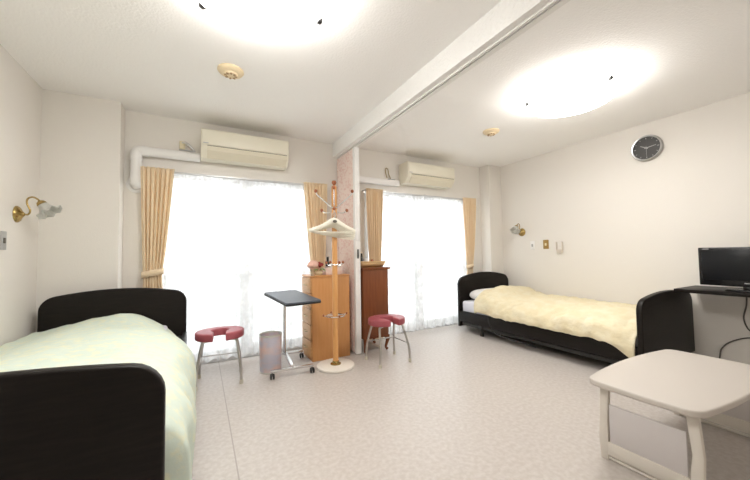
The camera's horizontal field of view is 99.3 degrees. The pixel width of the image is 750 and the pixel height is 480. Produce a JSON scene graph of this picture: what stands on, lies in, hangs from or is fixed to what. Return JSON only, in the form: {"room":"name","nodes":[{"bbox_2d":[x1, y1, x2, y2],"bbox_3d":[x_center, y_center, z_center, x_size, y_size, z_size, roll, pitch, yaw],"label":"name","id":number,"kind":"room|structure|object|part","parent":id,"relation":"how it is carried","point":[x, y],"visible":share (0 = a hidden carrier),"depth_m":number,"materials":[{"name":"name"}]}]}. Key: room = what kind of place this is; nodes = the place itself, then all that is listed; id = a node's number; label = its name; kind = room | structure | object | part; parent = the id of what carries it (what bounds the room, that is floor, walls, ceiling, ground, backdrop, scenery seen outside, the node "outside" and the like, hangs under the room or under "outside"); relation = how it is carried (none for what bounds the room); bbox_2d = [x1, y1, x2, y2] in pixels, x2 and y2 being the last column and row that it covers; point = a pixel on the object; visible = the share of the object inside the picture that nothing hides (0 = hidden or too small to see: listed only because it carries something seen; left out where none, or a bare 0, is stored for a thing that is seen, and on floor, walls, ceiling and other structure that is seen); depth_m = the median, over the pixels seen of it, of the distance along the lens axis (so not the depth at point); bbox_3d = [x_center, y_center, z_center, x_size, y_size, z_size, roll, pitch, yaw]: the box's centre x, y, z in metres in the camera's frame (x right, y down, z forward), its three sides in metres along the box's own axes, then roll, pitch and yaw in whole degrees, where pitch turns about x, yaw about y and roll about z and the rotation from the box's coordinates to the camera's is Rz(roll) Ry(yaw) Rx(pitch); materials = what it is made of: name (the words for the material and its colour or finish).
{"room":"hospital room","nodes":[
{"label":"hospital room","id":0,"kind":"room"},
{"bbox_2d":[0,44,41,345],"bbox_3d":[-1.600,-0.096,0.486,0.100,2.440,5.180,0,-3,-29],"label":"wall","id":1,"kind":"structure","parent":0,"point":[20,94],"depth_m":2.23,"materials":[{"name":"white paint"}]},
{"bbox_2d":[0,231,6,249],"bbox_3d":[-2.396,0.003,2.054,0.015,0.120,0.060,0,-3,-29],"label":"wall switch","id":2,"kind":"object","parent":1,"relation":"attached to","point":[3,234],"visible":1,"depth_m":2.05,"materials":[{"name":"grey plastic"}]},
{"bbox_2d":[12,196,61,222],"bbox_3d":[-2.380,-0.215,2.256,0.233,0.189,0.156,0,-3,-29],"label":"wall lamp","id":3,"kind":"object","parent":1,"relation":"attached to","point":[46,209],"visible":1,"depth_m":2.24,"materials":[{"name":"gold metal"}]},
{"bbox_3d":[-2.417,-0.240,2.249,0.088,0.137,0.011,0,-3,-29],"label":"arm","id":4,"kind":"part","parent":3,"relation":"part of","materials":[{"name":"gold metal"}]},
{"bbox_3d":[-2.333,-0.210,2.283,0.125,0.121,0.156,0,-3,-29],"label":"lamp shade","id":5,"kind":"part","parent":3,"relation":"part of","materials":[{"name":"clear glass"}]},
{"bbox_2d":[35,89,124,331],"bbox_3d":[-2.470,0.012,2.698,0.500,2.440,0.180,0,-3,-29],"label":"wall","id":6,"kind":"structure","parent":0,"point":[80,248],"depth_m":2.63,"materials":[{"name":"white paint"}]},
{"bbox_2d":[122,110,481,339],"bbox_3d":[-0.433,0.037,3.996,5.320,2.440,0.140,0,-3,-29],"label":"wall","id":7,"kind":"structure","parent":0,"point":[311,161],"depth_m":3.53,"materials":[{"name":"white paint"}]},
{"bbox_2d":[126,146,199,192],"bbox_3d":[-2.010,-0.653,3.039,0.595,0.435,0.116,0,-3,-29],"label":"pipe cover","id":8,"kind":"object","parent":7,"relation":"attached to","point":[136,152],"visible":0.84,"depth_m":2.94,"materials":[{"name":"white plastic"}]},
{"bbox_2d":[179,141,195,151],"bbox_3d":[-1.857,-0.923,3.155,0.140,0.101,0.052,0,-3,-29],"label":"wall outlet","id":9,"kind":"object","parent":7,"relation":"attached to","point":[181,143],"visible":1,"depth_m":3.13,"materials":[{"name":"beige plastic"}]},
{"bbox_3d":[-1.902,-0.933,3.144,0.050,0.080,0.031,0,-3,-29],"label":"plate","id":10,"kind":"part","parent":9,"relation":"part of","materials":[{"name":"beige plastic"}]},
{"bbox_3d":[-1.844,-0.923,3.151,0.116,0.091,0.032,0,-3,-29],"label":"arm","id":11,"kind":"part","parent":9,"relation":"part of","materials":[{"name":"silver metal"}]},
{"bbox_2d":[174,171,303,364],"bbox_3d":[-1.396,0.291,3.398,1.780,1.910,0.220,0,-3,-29],"label":"window","id":12,"kind":"structure","parent":7,"relation":"in","point":[295,347],"depth_m":3.33,"materials":[{"name":"silver metal"}]},
{"bbox_2d":[140,166,174,288],"bbox_3d":[-1.997,0.273,2.908,0.265,1.883,0.074,0,-3,-29],"label":"curtain","id":13,"kind":"object","parent":12,"relation":"hanging from","point":[156,183],"visible":0.73,"depth_m":2.91,"materials":[{"name":"fabric"}]},
{"bbox_2d":[162,174,253,361],"bbox_3d":[-1.660,0.282,3.167,0.854,1.832,0.041,0,-3,-29],"label":"lace curtain","id":14,"kind":"object","parent":12,"relation":"hanging from","point":[209,254],"visible":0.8,"depth_m":3.19,"materials":[{"name":"white fabric"}]},
{"bbox_3d":[-1.379,-0.643,3.382,1.780,0.022,0.092,0,-3,-29],"label":"curtain rail","id":15,"kind":"part","parent":12,"relation":"part of","materials":[{"name":"white"}]},
{"bbox_2d":[254,182,310,353],"bbox_3d":[-1.025,0.289,3.537,0.857,1.832,0.041,0,-3,-29],"label":"lace curtain","id":16,"kind":"object","parent":12,"relation":"hanging from","point":[281,247],"visible":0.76,"depth_m":3.52,"materials":[{"name":"white fabric"}]},
{"bbox_2d":[303,182,326,273],"bbox_3d":[-0.670,0.284,3.632,0.280,1.883,0.074,1,-3,-32],"label":"curtain","id":17,"kind":"object","parent":12,"relation":"hanging from","point":[314,216],"visible":0.41,"depth_m":3.65,"materials":[{"name":"fabric"}]},
{"bbox_2d":[201,128,288,169],"bbox_3d":[-1.347,-0.936,3.333,0.835,0.284,0.233,0,-3,-29],"label":"air conditioner","id":18,"kind":"object","parent":7,"relation":"attached to","point":[217,146],"visible":1,"depth_m":3.24,"materials":[{"name":"beige plastic"}]},
{"bbox_3d":[-1.296,-0.988,3.240,0.811,0.144,0.014,0,-3,-29],"label":"panel","id":19,"kind":"part","parent":18,"relation":"part of","materials":[{"name":"beige plastic"}]},
{"bbox_2d":[359,176,399,186],"bbox_3d":[-0.042,-0.767,4.135,0.827,0.077,0.066,0,-3,-29],"label":"pipe cover","id":20,"kind":"object","parent":7,"relation":"attached to","point":[366,180],"visible":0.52,"depth_m":4.15,"materials":[{"name":"white plastic"}]},
{"bbox_2d":[362,189,462,334],"bbox_3d":[0.661,0.309,4.524,1.910,1.910,0.220,0,-3,-29],"label":"window","id":21,"kind":"structure","parent":7,"relation":"in","point":[365,207],"depth_m":4.17,"materials":[{"name":"silver metal"}]},
{"bbox_3d":[0.242,0.305,4.341,0.860,1.845,0.028,0,-3,-29],"label":"sash","id":22,"kind":"part","parent":21,"relation":"part of","materials":[{"name":"silver metal"}]},
{"bbox_2d":[366,188,382,339],"bbox_3d":[0.006,0.290,4.005,0.237,1.883,0.074,1,-3,-32],"label":"curtain","id":23,"kind":"object","parent":21,"relation":"hanging from","point":[374,197],"visible":0.44,"depth_m":4.01,"materials":[{"name":"fabric"}]},
{"bbox_2d":[381,193,423,334],"bbox_3d":[0.304,0.309,4.242,0.827,1.852,0.041,0,-3,-29],"label":"lace curtain","id":24,"kind":"object","parent":21,"relation":"hanging from","point":[402,218],"visible":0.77,"depth_m":4.29,"materials":[{"name":"white fabric"}]},
{"bbox_3d":[0.677,-0.625,4.508,1.910,0.022,0.092,0,-3,-29],"label":"curtain rail","id":25,"kind":"part","parent":21,"relation":"part of","materials":[{"name":"white"}]},
{"bbox_2d":[418,197,466,329],"bbox_3d":[1.004,0.316,4.648,0.985,1.852,0.042,0,-3,-29],"label":"lace curtain","id":26,"kind":"object","parent":21,"relation":"hanging from","point":[443,233],"visible":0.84,"depth_m":4.64,"materials":[{"name":"white fabric"}]},
{"bbox_2d":[463,197,475,274],"bbox_3d":[1.439,0.302,4.789,0.278,1.883,0.074,0,-3,-29],"label":"curtain","id":27,"kind":"object","parent":21,"relation":"hanging from","point":[469,204],"visible":0.61,"depth_m":4.79,"materials":[{"name":"fabric"}]},
{"bbox_2d":[399,161,454,189],"bbox_3d":[0.741,-0.899,4.475,0.815,0.284,0.233,0,-3,-29],"label":"air conditioner","id":28,"kind":"object","parent":7,"relation":"attached to","point":[410,173],"visible":0.99,"depth_m":4.36,"materials":[{"name":"beige plastic"}]},
{"bbox_3d":[0.792,-0.951,4.383,0.791,0.144,0.014,0,-3,-29],"label":"panel","id":29,"kind":"part","parent":28,"relation":"part of","materials":[{"name":"beige plastic"}]},
{"bbox_2d":[336,0,569,158],"bbox_3d":[0.728,-1.122,1.792,0.058,0.017,4.940,0,-3,-29],"label":"trim","id":30,"kind":"structure","parent":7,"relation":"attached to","point":[553,5],"depth_m":1.97,"materials":[{"name":"white paint"}]},
{"bbox_2d":[337,147,361,353],"bbox_3d":[-0.307,0.109,3.677,0.064,2.246,0.523,0,-3,-29],"label":"sliding door","id":31,"kind":"structure","parent":30,"relation":"hanging from","point":[348,163],"depth_m":3.54,"materials":[{"name":"white paint"}]},
{"bbox_3d":[-0.197,0.099,3.475,0.062,2.246,0.046,0,-3,-29],"label":"lead post","id":32,"kind":"part","parent":31,"relation":"part of","materials":[{"name":"white paint"}]},
{"bbox_3d":[-0.187,-0.059,3.458,0.046,0.140,0.008,0,-3,-29],"label":"handle plate","id":33,"kind":"part","parent":31,"relation":"part of","materials":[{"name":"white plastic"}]},
{"bbox_2d":[0,0,749,167],"bbox_3d":[0.758,-1.344,1.843,5.520,0.100,5.180,0,-3,-29],"label":"ceiling","id":34,"kind":"structure","parent":0,"point":[153,57],"depth_m":2.28,"materials":[{"name":"white paint"}]},
{"bbox_2d":[217,63,243,79],"bbox_3d":[-1.058,-1.224,2.336,0.180,0.048,0.180,0,-3,-29],"label":"smoke detector","id":35,"kind":"object","parent":34,"relation":"attached to","point":[231,71],"visible":1,"depth_m":2.30,"materials":[{"name":"beige plastic"}]},
{"bbox_2d":[199,0,328,35],"bbox_3d":[-0.552,-1.208,1.511,0.682,0.164,0.678,0,-3,-29],"label":"ceiling light","id":36,"kind":"object","parent":34,"relation":"attached to","point":[263,17],"visible":1,"depth_m":1.60,"materials":[{"name":"white plastic"}]},
{"bbox_2d":[333,0,551,157],"bbox_3d":[0.706,-1.213,1.784,0.095,0.165,4.940,0,-3,-29],"label":"ceiling beam","id":37,"kind":"structure","parent":34,"relation":"attached to","point":[506,15],"depth_m":2.08,"materials":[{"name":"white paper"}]},
{"bbox_2d":[483,128,499,135],"bbox_3d":[1.307,-1.206,3.586,0.180,0.048,0.180,0,-3,-29],"label":"smoke detector","id":38,"kind":"object","parent":34,"relation":"attached to","point":[491,131],"visible":1,"depth_m":3.54,"materials":[{"name":"beige plastic"}]},
{"bbox_2d":[526,67,621,117],"bbox_3d":[1.647,-1.191,2.673,0.678,0.164,0.683,0,-3,-29],"label":"ceiling light","id":39,"kind":"object","parent":34,"relation":"attached to","point":[578,91],"visible":1,"depth_m":2.50,"materials":[{"name":"white plastic"}]},
{"bbox_3d":[1.645,-1.246,2.678,0.636,0.054,0.636,0,-3,-29],"label":"plate","id":40,"kind":"part","parent":39,"relation":"part of","materials":[{"name":"white plastic"}]},
{"bbox_2d":[192,324,749,479],"bbox_3d":[0.796,1.194,1.734,5.520,0.100,5.180,0,-3,-29],"label":"floor","id":41,"kind":"structure","parent":0,"point":[467,405],"depth_m":2.09,"materials":[{"name":"plastic"}]},
{"bbox_2d":[0,288,186,479],"bbox_3d":[-1.595,0.763,1.675,0.992,0.825,2.155,0,-3,-29],"label":"bed","id":42,"kind":"object","parent":41,"relation":"on","point":[97,421],"visible":0.84,"depth_m":0.91,"materials":[{"name":"black wood"}]},
{"bbox_3d":[-1.089,0.711,0.751,0.992,0.735,0.045,0,-3,-29],"label":"footboard","id":43,"kind":"part","parent":42,"relation":"part of","materials":[{"name":"black wood"}]},
{"bbox_3d":[-2.097,0.786,2.603,0.955,0.775,0.045,0,-3,-29],"label":"headboard","id":44,"kind":"part","parent":42,"relation":"part of","materials":[{"name":"black wood"}]},
{"bbox_3d":[-1.179,0.820,1.900,0.030,0.120,2.065,0,-3,-29],"label":"rail","id":45,"kind":"part","parent":42,"relation":"part of","materials":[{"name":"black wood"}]},
{"bbox_3d":[-1.633,0.730,1.659,0.780,0.108,2.040,0,-3,-29],"label":"mattress","id":46,"kind":"object","parent":42,"relation":"on","visible":0},
{"bbox_2d":[0,313,196,479],"bbox_3d":[-1.564,0.807,1.692,1.085,0.576,2.033,0,-3,-29],"label":"duvet","id":47,"kind":"object","parent":46,"relation":"on","point":[122,337],"visible":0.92,"depth_m":1.56,"materials":[{"name":"fabric"}]},
{"bbox_2d":[195,326,243,390],"bbox_3d":[-1.349,1.002,2.773,0.390,0.434,0.334,0,-3,-24],"label":"stool","id":48,"kind":"object","parent":41,"relation":"on","point":[207,335],"visible":0.96,"depth_m":2.72,"materials":[{"name":"red leather"}]},
{"bbox_3d":[-1.427,1.020,2.610,0.088,0.365,0.094,0,-3,-24],"label":"leg","id":49,"kind":"part","parent":48,"relation":"part of","materials":[{"name":"silver metal"}]},
{"bbox_3d":[-1.519,1.030,2.809,0.114,0.365,0.042,-2,-3,19],"label":"leg","id":50,"kind":"part","parent":48,"relation":"part of","materials":[{"name":"silver metal"}]},
{"bbox_3d":[-1.354,0.819,2.786,0.390,0.066,0.323,0,-3,-24],"label":"seat","id":51,"kind":"part","parent":48,"relation":"part of","materials":[{"name":"red leather"}]},
{"bbox_3d":[-1.175,1.021,2.728,0.121,0.365,0.044,-2,-3,24],"label":"leg","id":52,"kind":"part","parent":48,"relation":"part of","materials":[{"name":"silver metal"}]},
{"bbox_2d":[259,331,281,373],"bbox_3d":[-0.981,1.050,2.993,0.211,0.346,0.211,0,-3,-29],"label":"waste bin","id":53,"kind":"object","parent":41,"relation":"on","point":[270,342],"visible":0.87,"depth_m":2.91,"materials":[{"name":"grey"}]},
{"bbox_2d":[264,290,320,379],"bbox_3d":[-0.791,0.865,3.019,0.450,0.712,0.643,0,-3,-25],"label":"side table","id":54,"kind":"object","parent":41,"relation":"on","point":[288,298],"visible":0.81,"depth_m":2.95,"materials":[{"name":"grey metal"}]},
{"bbox_3d":[-0.929,0.848,3.271,0.028,0.593,0.028,0,-3,-25],"label":"post","id":55,"kind":"part","parent":54,"relation":"part of","materials":[{"name":"silver metal"}]},
{"bbox_2d":[302,273,349,361],"bbox_3d":[-0.544,0.805,3.445,0.456,0.862,0.326,0,-3,-29],"label":"dresser","id":56,"kind":"object","parent":41,"relation":"on","point":[317,330],"visible":0.91,"depth_m":3.30,"materials":[{"name":"brown wood"}]},
{"bbox_3d":[-0.721,0.473,3.366,0.019,0.152,0.298,0,-3,-29],"label":"drawer","id":57,"kind":"part","parent":56,"relation":"part of","materials":[{"name":"brown wood"}]},
{"bbox_3d":[-0.718,0.632,3.359,0.019,0.152,0.298,0,-3,-29],"label":"drawer","id":58,"kind":"part","parent":56,"relation":"part of","materials":[{"name":"brown wood"}]},
{"bbox_3d":[-0.716,0.791,3.353,0.019,0.152,0.298,0,-3,-29],"label":"drawer","id":59,"kind":"part","parent":56,"relation":"part of","materials":[{"name":"brown wood"}]},
{"bbox_3d":[-0.714,0.951,3.346,0.019,0.152,0.298,0,-3,-29],"label":"drawer","id":60,"kind":"part","parent":56,"relation":"part of","materials":[{"name":"brown wood"}]},
{"bbox_3d":[-0.711,1.110,3.339,0.019,0.152,0.298,0,-3,-29],"label":"drawer","id":61,"kind":"part","parent":56,"relation":"part of","materials":[{"name":"brown wood"}]},
{"bbox_2d":[307,260,325,275],"bbox_3d":[-0.625,0.293,3.361,0.184,0.156,0.163,0,-3,-29],"label":"flower arrangement","id":62,"kind":"object","parent":56,"relation":"on","point":[313,264],"visible":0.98,"depth_m":3.32,"materials":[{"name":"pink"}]},
{"bbox_2d":[310,271,322,275],"bbox_3d":[-0.619,0.352,3.353,0.140,0.038,0.140,0,-3,-29],"label":"bowl","id":63,"kind":"object","parent":56,"relation":"on","point":[316,272],"depth_m":3.31,"materials":[{"name":"beige wicker"}]},
{"bbox_2d":[323,267,341,274],"bbox_3d":[-0.465,0.335,3.472,0.185,0.076,0.110,0,-3,-29],"label":"tissue box","id":64,"kind":"object","parent":56,"relation":"on","point":[328,271],"visible":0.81,"depth_m":3.41,"materials":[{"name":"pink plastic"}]},
{"bbox_2d":[314,180,354,372],"bbox_3d":[-0.391,0.315,3.101,0.364,1.808,0.364,0,-3,-29],"label":"coat stand","id":65,"kind":"object","parent":41,"relation":"on","point":[335,364],"visible":0.98,"depth_m":3.07,"materials":[{"name":"beige wood"}]},
{"bbox_2d":[308,217,353,239],"bbox_3d":[-0.416,-0.115,3.079,0.456,0.228,0.021,0,-3,-22],"label":"clothes hanger","id":66,"kind":"object","parent":65,"relation":"hanging from","point":[333,217],"visible":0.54,"depth_m":3.09,"materials":[{"name":"white plastic"}]},
{"bbox_2d":[309,215,354,237],"bbox_3d":[-0.407,-0.129,3.064,0.460,0.219,0.021,0,-3,-25],"label":"clothes hanger","id":67,"kind":"object","parent":65,"relation":"hanging from","point":[334,215],"visible":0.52,"depth_m":3.07,"materials":[{"name":"white plastic"}]},
{"bbox_2d":[310,214,354,235],"bbox_3d":[-0.400,-0.142,3.047,0.461,0.213,0.021,1,-3,-29],"label":"clothes hanger","id":68,"kind":"object","parent":65,"relation":"hanging from","point":[333,214],"visible":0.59,"depth_m":3.06,"materials":[{"name":"white plastic"}]},
{"bbox_2d":[311,212,354,232],"bbox_3d":[-0.384,-0.168,3.013,0.463,0.201,0.028,1,-3,-34],"label":"clothes hanger","id":69,"kind":"object","parent":65,"relation":"hanging from","point":[332,220],"visible":1,"depth_m":3.00,"materials":[{"name":"white plastic"}]},
{"bbox_2d":[310,213,355,234],"bbox_3d":[-0.392,-0.157,3.032,0.463,0.204,0.021,1,-3,-31],"label":"clothes hanger","id":70,"kind":"object","parent":65,"relation":"hanging from","point":[333,213],"visible":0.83,"depth_m":3.05,"materials":[{"name":"white plastic"}]},
{"bbox_2d":[361,267,389,352],"bbox_3d":[-0.058,0.776,3.664,0.358,0.925,0.368,0,-3,-29],"label":"chest","id":71,"kind":"object","parent":41,"relation":"on","point":[374,281],"visible":0.67,"depth_m":3.50,"materials":[{"name":"red wood"}]},
{"bbox_2d":[360,261,385,267],"bbox_3d":[-0.075,0.277,3.661,0.334,0.071,0.284,0,-3,-29],"label":"wicker tray","id":72,"kind":"object","parent":71,"relation":"on","point":[365,264],"visible":0.7,"depth_m":3.54,"materials":[{"name":"brown wicker"}]},
{"bbox_3d":[-0.062,1.073,3.648,0.324,0.020,0.356,0,-3,-29],"label":"moulding","id":73,"kind":"part","parent":71,"relation":"part of","materials":[{"name":"red wood"}]},
{"bbox_3d":[0.134,1.143,3.586,0.065,0.180,0.054,0,-3,-29],"label":"leg","id":74,"kind":"part","parent":71,"relation":"part of","materials":[{"name":"red wood"}]},
{"bbox_2d":[365,314,411,368],"bbox_3d":[0.123,1.000,3.226,0.390,0.434,0.334,0,-3,-29],"label":"stool","id":75,"kind":"object","parent":41,"relation":"on","point":[383,320],"visible":1,"depth_m":3.18,"materials":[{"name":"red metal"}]},
{"bbox_3d":[-0.049,1.026,3.247,0.114,0.365,0.042,-1,-3,14],"label":"leg","id":76,"kind":"part","parent":75,"relation":"part of","materials":[{"name":"silver metal"}]},
{"bbox_3d":[0.052,1.017,3.061,0.044,0.365,0.121,-1,-3,14],"label":"leg","id":77,"kind":"part","parent":75,"relation":"part of","materials":[{"name":"silver metal"}]},
{"bbox_3d":[0.117,0.817,3.239,0.390,0.066,0.323,0,-3,-29],"label":"seat","id":78,"kind":"part","parent":75,"relation":"part of","materials":[{"name":"red leather"}]},
{"bbox_3d":[0.197,1.029,3.382,0.042,0.365,0.114,-2,-3,19],"label":"leg","id":79,"kind":"part","parent":75,"relation":"part of","materials":[{"name":"silver metal"}]},
{"bbox_3d":[0.300,1.019,3.196,0.121,0.365,0.044,-2,-3,19],"label":"leg","id":80,"kind":"part","parent":75,"relation":"part of","materials":[{"name":"silver metal"}]},
{"bbox_2d":[457,272,694,363],"bbox_3d":[2.094,0.815,3.752,1.070,0.790,2.145,0,-3,-29],"label":"bed","id":81,"kind":"object","parent":41,"relation":"on","point":[664,319],"visible":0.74,"depth_m":2.97,"materials":[{"name":"black wood"}]},
{"bbox_3d":[1.375,1.166,4.091,0.052,0.140,0.051,0,-3,-29],"label":"leg","id":82,"kind":"part","parent":81,"relation":"part of","materials":[{"name":"black metal"}]},
{"bbox_3d":[1.609,0.832,4.684,1.015,0.730,0.045,0,-3,-29],"label":"headboard","id":83,"kind":"part","parent":81,"relation":"part of","materials":[{"name":"black wood"}]},
{"bbox_3d":[1.694,1.102,3.526,0.025,0.040,1.990,0,-3,-29],"label":"frame","id":84,"kind":"part","parent":81,"relation":"part of","materials":[{"name":"black metal"}]},
{"bbox_3d":[1.678,1.001,3.514,0.035,0.140,2.055,0,-3,-29],"label":"rail","id":85,"kind":"part","parent":81,"relation":"part of","materials":[{"name":"black wood"}]},
{"bbox_2d":[463,300,637,346],"bbox_3d":[2.113,0.882,3.759,0.950,0.163,2.035,0,-3,-29],"label":"mattress","id":86,"kind":"object","parent":81,"relation":"on","point":[468,306],"visible":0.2,"depth_m":4.30,"materials":[{"name":"white fabric"}]},
{"bbox_2d":[470,288,491,298],"bbox_3d":[1.658,0.757,4.455,0.720,0.150,0.324,0,-3,-29],"label":"pillow","id":87,"kind":"object","parent":86,"relation":"on","point":[475,293],"visible":0.21,"depth_m":4.33,"materials":[{"name":"white fabric"}]},
{"bbox_2d":[474,285,636,357],"bbox_3d":[2.132,0.806,3.651,1.079,0.449,1.817,0,-3,-29],"label":"duvet","id":88,"kind":"object","parent":86,"relation":"on","point":[613,323],"visible":0.9,"depth_m":3.27,"materials":[{"name":"beige fabric"}]},
{"bbox_3d":[2.603,0.757,2.835,1.030,0.612,0.045,0,-3,-29],"label":"footboard","id":89,"kind":"part","parent":81,"relation":"part of","materials":[{"name":"black wood"}]},
{"bbox_2d":[589,349,749,479],"bbox_3d":[1.670,0.928,1.730,1.019,0.405,0.530,0,-3,-29],"label":"table","id":90,"kind":"object","parent":41,"relation":"on","point":[693,386],"visible":1,"depth_m":1.57,"materials":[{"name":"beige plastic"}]},
{"bbox_3d":[1.202,0.948,1.662,0.028,0.373,0.056,0,-3,-29],"label":"leg","id":91,"kind":"part","parent":90,"relation":"part of","materials":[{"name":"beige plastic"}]},
{"bbox_3d":[1.284,0.938,1.512,0.012,0.193,0.300,0,-3,-29],"label":"panel","id":92,"kind":"part","parent":90,"relation":"part of","materials":[{"name":"grey"}]},
{"bbox_3d":[1.285,1.065,1.509,0.026,0.066,0.320,0,-3,-29],"label":"rail","id":93,"kind":"part","parent":90,"relation":"part of","materials":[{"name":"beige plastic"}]},
{"bbox_3d":[1.370,0.932,1.355,0.028,0.373,0.054,0,-3,-29],"label":"leg","id":94,"kind":"part","parent":90,"relation":"part of","materials":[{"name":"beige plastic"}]},
{"bbox_3d":[2.061,1.072,1.934,0.026,0.066,0.320,0,-3,-29],"label":"rail","id":95,"kind":"part","parent":90,"relation":"part of","materials":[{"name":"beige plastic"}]},
{"bbox_3d":[2.061,0.945,1.938,0.012,0.193,0.300,0,-3,-29],"label":"panel","id":96,"kind":"part","parent":90,"relation":"part of","materials":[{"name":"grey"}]},
{"bbox_2d":[719,337,749,357],"bbox_3d":[3.232,0.992,2.799,0.043,0.310,0.328,1,-3,-36],"label":"power cable","id":97,"kind":"object","parent":41,"relation":"on","point":[723,346],"visible":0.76,"depth_m":2.87,"materials":[{"name":"grey plastic"}]},
{"bbox_2d":[479,165,503,273],"bbox_3d":[1.861,0.049,5.064,0.270,2.440,0.190,0,-3,-29],"label":"wall","id":98,"kind":"structure","parent":0,"point":[489,175],"depth_m":5.00,"materials":[{"name":"white paint"}]},
{"bbox_2d":[500,92,749,364],"bbox_3d":[3.154,-0.055,3.090,0.100,2.440,5.180,0,-3,-29],"label":"wall","id":99,"kind":"structure","parent":0,"point":[630,229],"depth_m":3.46,"materials":[{"name":"white paint"}]},
{"bbox_2d":[510,223,524,235],"bbox_3d":[2.094,-0.152,4.683,0.233,0.189,0.156,0,-3,-29],"label":"wall lamp","id":100,"kind":"object","parent":99,"relation":"attached to","point":[515,230],"visible":1,"depth_m":4.70,"materials":[{"name":"white glass"}]},
{"bbox_3d":[2.047,-0.149,4.657,0.125,0.121,0.156,0,-3,-29],"label":"lamp shade","id":101,"kind":"part","parent":100,"relation":"part of","materials":[{"name":"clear glass"}]},
{"bbox_2d":[530,241,534,249],"bbox_3d":[2.270,0.078,4.588,0.014,0.120,0.065,0,-3,-29],"label":"wall outlet","id":102,"kind":"object","parent":99,"relation":"attached to","point":[532,243],"visible":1,"depth_m":4.58,"materials":[{"name":"white plastic"}]},
{"bbox_2d":[543,240,548,248],"bbox_3d":[2.366,0.061,4.410,0.016,0.125,0.076,0,-3,-29],"label":"wall switch","id":103,"kind":"object","parent":99,"relation":"attached to","point":[545,242],"visible":1,"depth_m":4.40,"materials":[{"name":"gold metal"}]},
{"bbox_2d":[556,241,562,252],"bbox_3d":[2.452,0.099,4.233,0.034,0.159,0.084,0,-3,-29],"label":"remote holder","id":104,"kind":"object","parent":99,"relation":"attached to","point":[559,245],"visible":1,"depth_m":4.23,"materials":[{"name":"white plastic"}]},
{"bbox_2d":[631,134,663,160],"bbox_3d":[2.908,-0.983,3.408,0.044,0.276,0.276,0,-3,-29],"label":"wall clock","id":105,"kind":"object","parent":99,"relation":"attached to","point":[646,147],"visible":1,"depth_m":3.39,"materials":[{"name":"grey plastic"}]},
{"bbox_2d":[674,285,749,297],"bbox_3d":[3.118,0.489,2.549,0.485,0.148,0.955,0,-3,-29],"label":"wall shelf","id":106,"kind":"object","parent":99,"relation":"attached to","point":[711,290],"visible":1,"depth_m":2.73,"materials":[{"name":"black wood"}]},
{"bbox_2d":[698,247,749,292],"bbox_3d":[3.016,0.237,2.577,0.170,0.362,0.570,0,-3,-29],"label":"television","id":107,"kind":"object","parent":106,"relation":"on","point":[721,266],"visible":1,"depth_m":2.67,"materials":[{"name":"black plastic"}]},
{"bbox_2d":[743,297,749,330],"bbox_3d":[3.266,0.632,2.745,0.018,0.359,0.131,0,-3,-29],"label":"power cable","id":108,"kind":"object","parent":106,"relation":"hanging from","point":[746,297],"visible":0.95,"depth_m":2.78,"materials":[{"name":"grey plastic"}]}
]}

